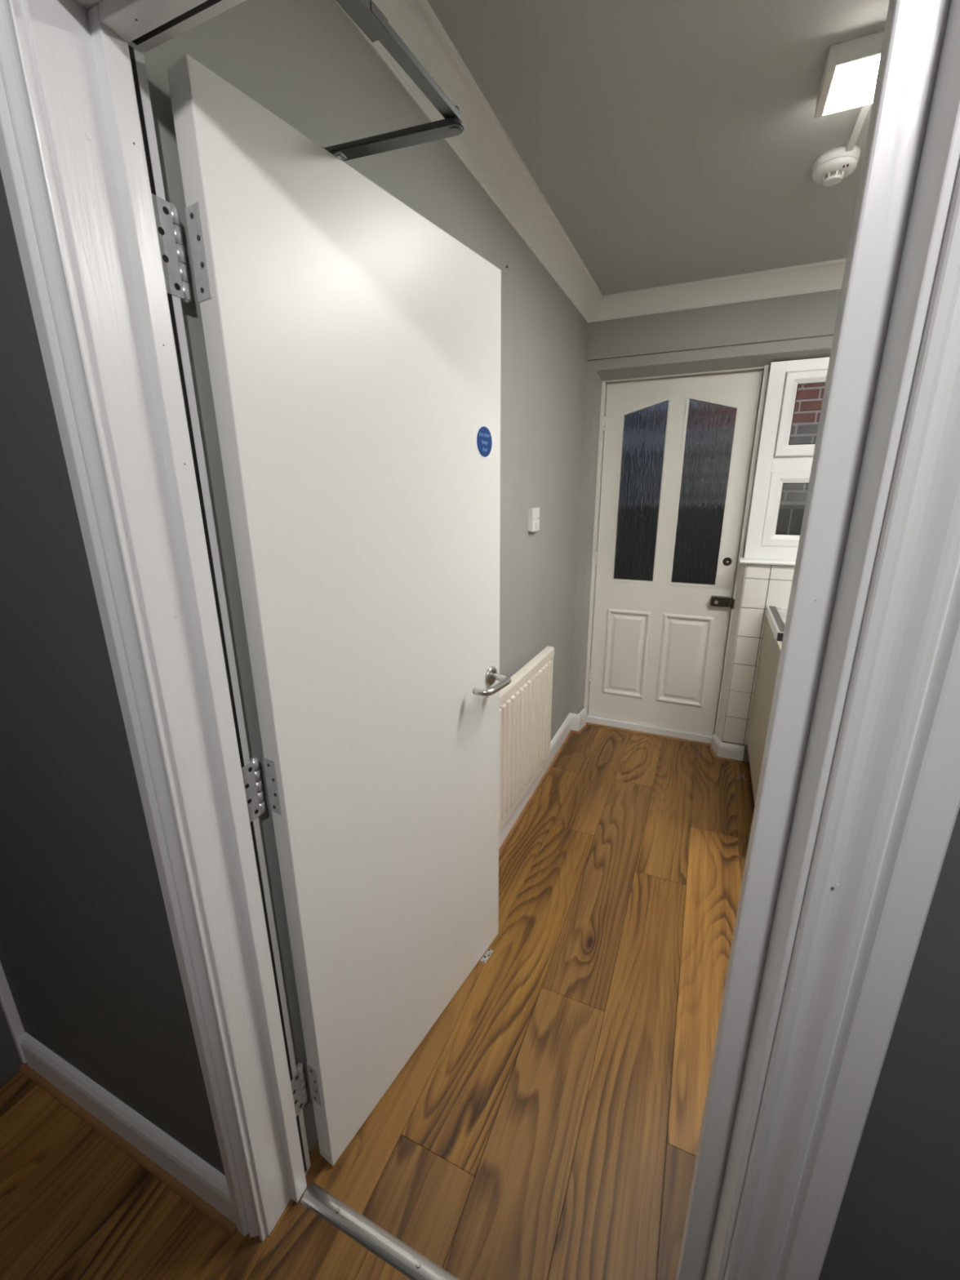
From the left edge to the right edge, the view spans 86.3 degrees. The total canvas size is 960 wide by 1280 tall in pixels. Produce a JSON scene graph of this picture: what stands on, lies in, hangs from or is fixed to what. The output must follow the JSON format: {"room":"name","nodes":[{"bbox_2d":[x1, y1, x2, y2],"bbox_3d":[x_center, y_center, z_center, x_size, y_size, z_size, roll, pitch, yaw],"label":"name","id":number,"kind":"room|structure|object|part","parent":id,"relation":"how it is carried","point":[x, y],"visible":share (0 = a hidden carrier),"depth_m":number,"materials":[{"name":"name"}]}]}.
{"room":"hallway","nodes":[
{"label":"hallway","id":0,"kind":"room"},
{"bbox_2d":[0,1003,26,1086],"bbox_3d":[-1.709,0.274,0.148,0.100,2.391,2.129,7,18,23],"label":"wall","id":1,"kind":"structure","parent":0,"point":[11,1062],"depth_m":1.34,"materials":[{"name":"grey paint"}]},
{"bbox_2d":[0,960,26,1063],"bbox_3d":[-1.228,0.158,1.093,0.017,2.030,0.022,7,18,23],"label":"trim","id":2,"kind":"structure","parent":1,"relation":"attached to","point":[8,1005],"depth_m":1.33,"materials":[{"name":"white paint"}]},
{"bbox_2d":[143,0,587,1154],"bbox_3d":[0.088,-0.299,2.043,0.100,2.391,2.694,7,18,23],"label":"wall","id":3,"kind":"structure","parent":0,"point":[305,62],"depth_m":1.18,"materials":[{"name":"grey paint"}]},
{"bbox_2d":[151,53,511,1165],"bbox_3d":[-0.170,0.165,1.182,0.182,1.981,0.803,10,19,31],"label":"door","id":4,"kind":"structure","parent":3,"relation":"in","point":[353,342],"depth_m":0.99,"materials":[{"name":"white paint"}]},
{"bbox_2d":[322,0,464,161],"bbox_3d":[-0.204,-0.729,0.741,0.278,0.147,0.425,7,18,23],"label":"door closer","id":5,"kind":"object","parent":4,"relation":"attached to","point":[366,14],"depth_m":0.75,"materials":[{"name":"silver metal"}]},
{"bbox_3d":[-0.146,-0.801,0.823,0.253,0.009,0.030,5,17,17],"label":"arm","id":6,"kind":"part","parent":5,"relation":"part of","materials":[{"name":"silver metal"}]},
{"bbox_3d":[0.034,0.102,1.458,0.008,0.055,0.055,10,19,31],"label":"lever handle","id":7,"kind":"part","parent":4,"relation":"part of","materials":[{"name":"silver metal"}]},
{"bbox_3d":[0.031,0.122,1.391,0.067,0.019,0.140,10,19,31],"label":"lever","id":8,"kind":"part","parent":4,"relation":"part of","materials":[{"name":"silver metal"}]},
{"bbox_2d":[498,645,554,831],"bbox_3d":[0.100,0.440,2.044,0.074,0.592,1.045,7,18,25],"label":"radiator","id":9,"kind":"object","parent":3,"relation":"attached to","point":[526,702],"visible":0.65,"depth_m":2.13,"materials":[{"name":"white metal"}]},
{"bbox_2d":[528,507,539,532],"bbox_3d":[0.228,-0.506,2.151,0.026,0.095,0.094,7,18,23],"label":"light switch","id":10,"kind":"object","parent":3,"relation":"attached to","point":[533,513],"visible":1,"depth_m":2.12,"materials":[{"name":"white plastic"}]},
{"bbox_3d":[0.233,-0.530,2.142,0.005,0.044,0.094,7,18,23],"label":"plate","id":11,"kind":"part","parent":10,"relation":"part of","materials":[{"name":"white plastic"}]},
{"bbox_3d":[0.234,-0.483,2.156,0.006,0.047,0.094,7,18,23],"label":"plate","id":12,"kind":"part","parent":10,"relation":"part of","materials":[{"name":"white plastic"}]},
{"bbox_2d":[498,708,586,848],"bbox_3d":[0.151,0.819,2.264,0.088,0.120,2.460,7,18,23],"label":"baseboard","id":13,"kind":"structure","parent":3,"relation":"attached to","point":[574,722],"depth_m":2.85,"materials":[{"name":"white paint"}]},
{"bbox_2d":[498,724,586,857],"bbox_3d":[0.162,0.874,2.266,0.079,0.013,2.443,7,18,23],"label":"trim","id":14,"kind":"structure","parent":3,"relation":"attached to","point":[523,811],"depth_m":2.60,"materials":[{"name":"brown wood"}]},
{"bbox_2d":[0,724,755,1279],"bbox_3d":[0.698,1.313,0.897,4.140,0.060,5.050,7,18,23],"label":"floor","id":15,"kind":"structure","parent":0,"point":[546,1125],"depth_m":1.28,"materials":[{"name":"brown wood"}]},
{"bbox_2d":[300,1182,459,1279],"bbox_3d":[-0.051,1.256,0.987,0.728,0.009,0.038,7,18,23],"label":"threshold strip","id":16,"kind":"object","parent":15,"relation":"on","point":[408,1261],"visible":1,"depth_m":1.06,"materials":[{"name":"silver metal"}]},
{"bbox_2d":[480,948,493,964],"bbox_3d":[0.024,1.046,1.697,0.020,0.008,0.056,10,19,31],"label":"door catch","id":17,"kind":"structure","parent":15,"relation":"on","point":[488,953],"depth_m":1.70,"materials":[{"name":"silver metal"}]},
{"bbox_2d":[746,615,782,805],"bbox_3d":[1.563,0.424,2.257,0.580,0.862,0.900,7,18,23],"label":"base unit","id":18,"kind":"object","parent":15,"relation":"on","point":[770,652],"visible":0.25,"depth_m":2.38,"materials":[{"name":"beige wood"}]},
{"bbox_2d":[764,605,787,640],"bbox_3d":[1.639,-0.055,2.286,0.601,0.039,0.548,7,18,23],"label":"countertop","id":19,"kind":"structure","parent":18,"relation":"on","point":[775,615],"depth_m":2.38,"materials":[{"name":"grey"}]},
{"bbox_2d":[0,168,959,1279],"bbox_3d":[0.549,0.193,0.366,4.040,2.391,0.127,7,18,23],"label":"wall","id":20,"kind":"structure","parent":0,"point":[88,959],"depth_m":0.83,"materials":[{"name":"grey paint"}]},
{"bbox_2d":[20,1032,235,1223],"bbox_3d":[-0.858,1.140,1.219,0.774,0.110,0.020,7,18,23],"label":"baseboard","id":21,"kind":"structure","parent":20,"relation":"attached to","point":[193,1171],"depth_m":1.18,"materials":[{"name":"white paint"}]},
{"bbox_2d":[19,1062,237,1237],"bbox_3d":[-0.872,1.190,1.221,0.791,0.013,0.013,7,18,23],"label":"trim","id":22,"kind":"structure","parent":20,"relation":"attached to","point":[218,1218],"depth_m":1.19,"materials":[{"name":"brown wood"}]},
{"bbox_2d":[0,0,959,1279],"bbox_3d":[-0.064,0.278,0.663,0.928,2.068,0.147,7,18,23],"label":"trim","id":23,"kind":"structure","parent":20,"relation":"attached to","point":[857,803],"depth_m":0.52,"materials":[{"name":"white paint"}]},
{"bbox_3d":[-0.484,0.252,0.778,0.064,2.059,0.020,7,18,23],"label":"architrave","id":24,"kind":"part","parent":23,"relation":"part of","materials":[{"name":"white paint"}]},
{"bbox_3d":[0.301,0.341,0.441,0.072,2.068,0.020,7,18,23],"label":"architrave","id":25,"kind":"part","parent":23,"relation":"part of","materials":[{"name":"white paint"}]},
{"bbox_2d":[426,0,889,295],"bbox_3d":[0.681,-1.033,0.204,4.140,0.050,5.050,7,18,23],"label":"ceiling","id":26,"kind":"structure","parent":0,"point":[670,142],"depth_m":1.32,"materials":[{"name":"grey paint"}]},
{"bbox_2d":[812,145,860,186],"bbox_3d":[1.022,-1.355,1.476,0.114,0.057,0.114,7,18,23],"label":"smoke detector","id":27,"kind":"object","parent":26,"relation":"attached to","point":[830,167],"visible":1,"depth_m":1.45,"materials":[{"name":"white plastic"}]},
{"bbox_2d":[814,30,884,118],"bbox_3d":[1.328,-1.201,0.931,1.202,0.049,0.155,7,18,23],"label":"ceiling light","id":28,"kind":"object","parent":26,"relation":"attached to","point":[848,81],"visible":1,"depth_m":1.11,"materials":[{"name":"white plastic"}]},
{"bbox_2d":[822,55,879,115],"bbox_3d":[1.329,-1.185,0.938,1.166,0.010,0.145,7,18,23],"label":"diffuser","id":29,"kind":"object","parent":28,"relation":"attached to","point":[851,81],"depth_m":1.13,"materials":[{"name":"white plastic"}]},
{"bbox_2d":[845,103,871,151],"bbox_3d":[0.969,-1.326,1.300,0.018,0.012,0.266,7,18,23],"label":"cable trunking","id":30,"kind":"object","parent":26,"relation":"attached to","point":[864,110],"visible":0.56,"depth_m":1.32,"materials":[{"name":"white plastic"}]},
{"bbox_2d":[569,288,840,761],"bbox_3d":[1.992,-0.444,2.487,3.200,2.391,0.296,7,18,23],"label":"wall","id":31,"kind":"structure","parent":0,"point":[759,333],"depth_m":2.58,"materials":[{"name":"grey paint"}]},
{"bbox_2d":[334,0,846,322],"bbox_3d":[1.485,-1.194,0.966,3.104,0.088,2.409,7,18,23],"label":"trim","id":32,"kind":"structure","parent":31,"relation":"attached to","point":[485,148],"depth_m":1.63,"materials":[{"name":"white paint"}]},
{"bbox_2d":[587,370,762,735],"bbox_3d":[1.045,-0.415,2.942,0.765,1.983,0.090,7,18,23],"label":"door","id":33,"kind":"structure","parent":31,"relation":"in","point":[677,451],"depth_m":2.90,"materials":[{"name":"white paint"}]},
{"bbox_3d":[0.901,0.086,3.161,0.256,0.553,0.021,7,18,23],"label":"panel","id":34,"kind":"part","parent":33,"relation":"part of","materials":[{"name":"white paint"}]},
{"bbox_3d":[0.908,-0.825,2.910,0.248,0.993,0.005,7,18,23],"label":"glass pane","id":35,"kind":"part","parent":33,"relation":"part of","materials":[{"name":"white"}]},
{"bbox_3d":[1.206,0.122,3.031,0.270,0.553,0.021,7,18,23],"label":"panel","id":36,"kind":"part","parent":33,"relation":"part of","materials":[{"name":"white paint"}]},
{"bbox_3d":[1.211,-0.789,2.780,0.252,0.993,0.005,7,18,23],"label":"glass pane","id":37,"kind":"part","parent":33,"relation":"part of","materials":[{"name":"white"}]},
{"bbox_2d":[583,364,768,746],"bbox_3d":[1.046,-0.388,2.913,0.818,2.065,0.246,7,18,23],"label":"trim","id":38,"kind":"structure","parent":31,"relation":"attached to","point":[740,571],"depth_m":2.88,"materials":[{"name":"white paint"}]},
{"bbox_2d":[708,746,742,764],"bbox_3d":[1.385,0.669,2.929,0.087,0.013,0.207,-11,19,-32],"label":"trim","id":39,"kind":"structure","parent":31,"relation":"attached to","point":[710,748],"depth_m":2.91,"materials":[{"name":"brown wood"}]},
{"bbox_2d":[711,733,744,760],"bbox_3d":[1.425,0.620,2.949,0.164,0.096,0.124,7,18,23],"label":"baseboard","id":40,"kind":"structure","parent":31,"relation":"attached to","point":[727,750],"depth_m":2.90,"materials":[{"name":"white paint"}]},
{"bbox_2d":[738,356,830,565],"bbox_3d":[1.952,-0.786,2.287,1.311,0.939,0.140,7,18,23],"label":"window","id":41,"kind":"structure","parent":31,"relation":"in","point":[793,398],"depth_m":2.48,"materials":[{"name":"white plastic"}]},
{"bbox_3d":[1.947,-0.341,2.400,1.311,0.022,0.102,7,18,23],"label":"sill","id":42,"kind":"part","parent":41,"relation":"part of","materials":[{"name":"white plastic"}]},
{"bbox_2d":[760,470,810,546],"bbox_3d":[1.670,-0.634,2.485,0.498,0.365,0.044,7,18,23],"label":"window pane","id":43,"kind":"object","parent":41,"relation":"attached to","point":[785,491],"depth_m":2.55,"materials":[{"name":"glass"}]},
{"bbox_3d":[1.665,-1.047,2.357,0.493,0.370,0.056,7,18,23],"label":"sash","id":44,"kind":"part","parent":41,"relation":"part of","materials":[{"name":"white plastic"}]},
{"bbox_3d":[1.671,-1.052,2.371,0.401,0.278,0.004,7,18,23],"label":"glass pane","id":45,"kind":"part","parent":41,"relation":"part of","materials":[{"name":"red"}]},
{"bbox_3d":[4.019,-0.267,6.765,14.000,0.100,8.750,7,18,23],"label":"ground","id":46,"kind":"structure","parent":0,"visible":0},
{"bbox_2d":[750,377,768,503],"bbox_3d":[3.205,-1.056,3.365,3.400,3.350,0.194,7,18,23],"label":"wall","id":47,"kind":"structure","parent":46,"relation":"on","point":[767,377],"depth_m":3.69,"materials":[{"name":"grey paint"}]}
]}

